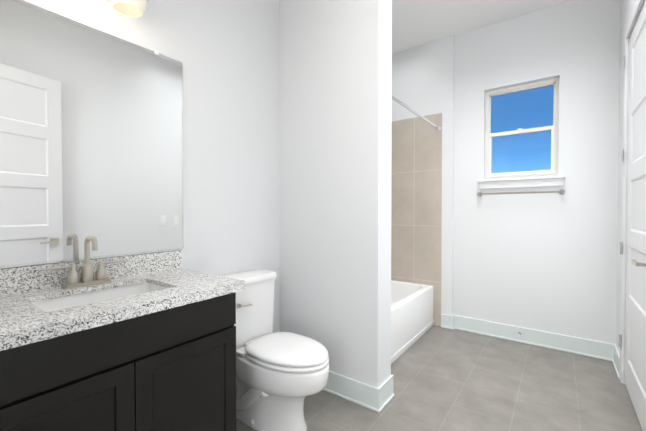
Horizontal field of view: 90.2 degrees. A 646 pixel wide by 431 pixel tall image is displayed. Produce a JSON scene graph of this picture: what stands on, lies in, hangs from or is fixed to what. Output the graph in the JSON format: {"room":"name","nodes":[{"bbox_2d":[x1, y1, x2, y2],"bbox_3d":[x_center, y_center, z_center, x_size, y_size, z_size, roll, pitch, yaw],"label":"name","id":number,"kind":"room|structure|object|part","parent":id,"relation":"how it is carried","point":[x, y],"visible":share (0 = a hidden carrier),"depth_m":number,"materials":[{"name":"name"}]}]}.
{"room":"bathroom","nodes":[
{"label":"bathroom","id":0,"kind":"room"},
{"bbox_2d":[0,0,279,372],"bbox_3d":[-1.385,-0.309,1.159,0.158,3.050,3.736,1,1,36],"label":"wall","id":1,"kind":"structure","parent":0,"point":[91,131],"depth_m":1.65,"materials":[{"name":"white paint"}]},
{"bbox_2d":[0,49,180,268],"bbox_3d":[-1.066,-0.335,1.454,0.004,1.070,0.890,1,1,36],"label":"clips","id":2,"kind":"object","parent":1,"relation":"attached to","point":[156,52],"visible":0.94,"depth_m":1.45,"materials":[{"name":"white plastic"}]},
{"bbox_2d":[110,0,146,17],"bbox_3d":[-1.010,-1.069,1.359,0.208,0.265,0.540,1,1,36],"label":"sconce","id":3,"kind":"object","parent":1,"relation":"attached to","point":[133,8],"visible":1,"depth_m":1.50,"materials":[{"name":"white glass"}]},
{"bbox_2d":[279,0,391,387],"bbox_3d":[0.011,-0.326,2.332,0.955,3.050,0.193,1,1,36],"label":"wall","id":4,"kind":"structure","parent":0,"point":[335,106],"depth_m":2.15,"materials":[{"name":"white paint"}]},
{"bbox_2d":[323,371,379,412],"bbox_3d":[0.004,1.131,2.222,0.859,0.140,0.024,1,1,36],"label":"baseboard","id":5,"kind":"structure","parent":4,"relation":"attached to","point":[361,392],"depth_m":2.07,"materials":[{"name":"white wood"}]},
{"bbox_2d":[378,375,392,407],"bbox_3d":[0.405,1.133,2.070,0.015,0.140,0.205,1,1,36],"label":"baseboard","id":6,"kind":"structure","parent":4,"relation":"attached to","point":[385,387],"depth_m":2.06,"materials":[{"name":"white wood"}]},
{"bbox_2d":[236,325,642,430],"bbox_3d":[0.049,1.265,1.221,2.720,0.100,5.500,1,1,36],"label":"floor","id":7,"kind":"structure","parent":0,"point":[445,379],"depth_m":2.16,"materials":[{"name":"tile"}]},
{"bbox_2d":[0,236,244,430],"bbox_3d":[-0.856,0.651,1.293,0.562,1.126,0.913,1,1,36],"label":"bathroom vanity","id":8,"kind":"object","parent":7,"relation":"on","point":[143,342],"visible":1,"depth_m":1.19,"materials":[{"name":"brown wood"}]},
{"bbox_2d":[0,250,244,350],"bbox_3d":[-0.856,0.275,1.288,0.562,0.142,0.913,1,1,36],"label":"countertop","id":9,"kind":"structure","parent":8,"relation":"on","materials":[{"name":"stone"}]},
{"bbox_2d":[41,236,126,289],"bbox_3d":[-0.997,0.195,1.380,0.128,0.216,0.314,1,1,36],"label":"faucet","id":10,"kind":"object","parent":9,"relation":"on","point":[87,282],"depth_m":1.39,"materials":[{"name":"silver metal"}]},
{"bbox_2d":[30,282,166,311],"bbox_3d":[-0.864,0.403,1.285,0.316,0.156,0.476,1,1,36],"label":"sink","id":11,"kind":"object","parent":9,"relation":"in","point":[48,303],"depth_m":1.37,"materials":[{"name":"white ceramic"}]},
{"bbox_2d":[220,269,328,430],"bbox_3d":[-0.286,0.790,1.908,0.741,0.830,0.384,1,1,36],"label":"toilet","id":12,"kind":"object","parent":7,"relation":"on","point":[281,376],"visible":0.92,"depth_m":1.79,"materials":[{"name":"white ceramic"}]},
{"bbox_3d":[-0.485,0.587,2.052,0.246,0.428,0.384,1,1,36],"label":"tank","id":13,"kind":"part","parent":12,"relation":"part of","materials":[{"name":"white ceramic"}]},
{"bbox_3d":[-0.202,0.773,1.846,0.524,0.066,0.372,1,1,36],"label":"seat","id":14,"kind":"part","parent":12,"relation":"part of","materials":[{"name":"white plastic"}]},
{"bbox_2d":[379,394,394,411],"bbox_3d":[0.409,1.195,2.058,0.010,0.016,0.220,1,1,36],"label":"shoe","id":15,"kind":"object","parent":7,"relation":"on","point":[387,402],"visible":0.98,"depth_m":2.05,"materials":[{"name":"white wood"}]},
{"bbox_2d":[391,280,433,363],"bbox_3d":[0.447,0.974,3.089,0.765,0.430,1.498,1,1,36],"label":"bathtub","id":16,"kind":"object","parent":7,"relation":"on","point":[412,321],"visible":0.19,"depth_m":3.02,"materials":[{"name":"white ceramic"}]},
{"bbox_2d":[392,0,570,53],"bbox_3d":[0.049,-1.884,1.176,2.720,0.100,5.500,1,1,36],"label":"ceiling","id":17,"kind":"structure","parent":0,"point":[415,23],"depth_m":3.00,"materials":[{"name":"white paint"}]},
{"bbox_2d":[392,0,619,343],"bbox_3d":[1.598,-0.339,3.277,2.690,3.050,0.185,1,1,36],"label":"wall","id":18,"kind":"structure","parent":0,"point":[546,262],"depth_m":2.96,"materials":[{"name":"white paint"}]},
{"bbox_2d":[391,113,441,326],"bbox_3d":[0.920,0.045,3.663,0.843,2.270,0.006,1,1,36],"label":"wall tile","id":19,"kind":"structure","parent":18,"relation":"attached to","point":[416,207],"depth_m":3.56,"materials":[{"name":"beige tile"}]},
{"bbox_2d":[392,95,440,130],"bbox_3d":[0.780,-0.918,2.816,0.060,0.060,1.500,1,1,36],"label":"curtain rod","id":20,"kind":"object","parent":19,"relation":"attached to","point":[437,128],"visible":0.58,"depth_m":2.87,"materials":[{"name":"silver metal"}]},
{"bbox_2d":[441,314,453,327],"bbox_3d":[1.308,1.114,3.388,0.123,0.140,0.015,1,1,36],"label":"baseboard","id":21,"kind":"structure","parent":18,"relation":"attached to","point":[447,320],"depth_m":3.38,"materials":[{"name":"white wood"}]},
{"bbox_2d":[477,189,564,196],"bbox_3d":[1.813,-0.210,2.998,0.708,0.048,0.079,1,1,36],"label":"towel bar","id":22,"kind":"object","parent":18,"relation":"attached to","point":[560,191],"visible":1,"depth_m":2.94,"materials":[{"name":"silver metal"}]},
{"bbox_2d":[485,78,558,178],"bbox_3d":[1.898,-0.799,3.096,0.608,0.894,0.080,1,1,36],"label":"window","id":23,"kind":"structure","parent":18,"relation":"in","point":[553,129],"depth_m":3.06,"materials":[{"name":"white plastic"}]},
{"bbox_3d":[1.900,-0.810,3.099,0.516,0.779,0.030,1,1,36],"label":"glass","id":24,"kind":"part","parent":23,"relation":"part of","materials":[{"name":"blue glass"}]},
{"bbox_2d":[478,175,565,188],"bbox_3d":[1.852,-0.309,3.041,0.700,0.094,0.115,1,1,36],"label":"window sill","id":25,"kind":"structure","parent":18,"relation":"attached to","point":[537,181],"depth_m":2.99,"materials":[{"name":"white wood"}]},
{"bbox_2d":[454,315,615,360],"bbox_3d":[1.884,1.120,3.002,1.262,0.140,0.024,1,1,36],"label":"baseboard","id":26,"kind":"structure","parent":18,"relation":"attached to","point":[583,346],"depth_m":2.93,"materials":[{"name":"white wood"}]},
{"bbox_2d":[616,0,644,365],"bbox_3d":[0.956,-0.300,0.531,0.150,3.050,5.500,1,1,36],"label":"wall","id":27,"kind":"structure","parent":0,"point":[626,7],"depth_m":2.51,"materials":[{"name":"white paint"}]},
{"bbox_2d":[612,345,619,378],"bbox_3d":[2.278,1.127,2.493,0.024,0.140,0.345,1,1,36],"label":"baseboard","id":28,"kind":"structure","parent":27,"relation":"attached to","point":[617,357],"depth_m":2.49,"materials":[{"name":"white wood"}]},
{"bbox_2d":[619,0,643,384],"bbox_3d":[1.929,-0.050,1.923,0.106,2.510,0.950,1,1,36],"label":"trim","id":29,"kind":"structure","parent":27,"relation":"attached to","point":[634,14],"depth_m":2.28,"materials":[{"name":"white wood"}]},
{"bbox_2d":[618,0,645,430],"bbox_3d":[1.905,-0.017,1.963,0.089,2.418,0.836,1,1,36],"label":"closet door leaf","id":30,"kind":"structure","parent":27,"relation":"in","point":[635,352],"depth_m":2.00,"materials":[{"name":"white wood"}]},
{"bbox_3d":[2.127,-0.094,2.295,0.014,2.071,0.036,1,1,36],"label":"closet door hinges","id":31,"kind":"part","parent":30,"relation":"part of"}
]}

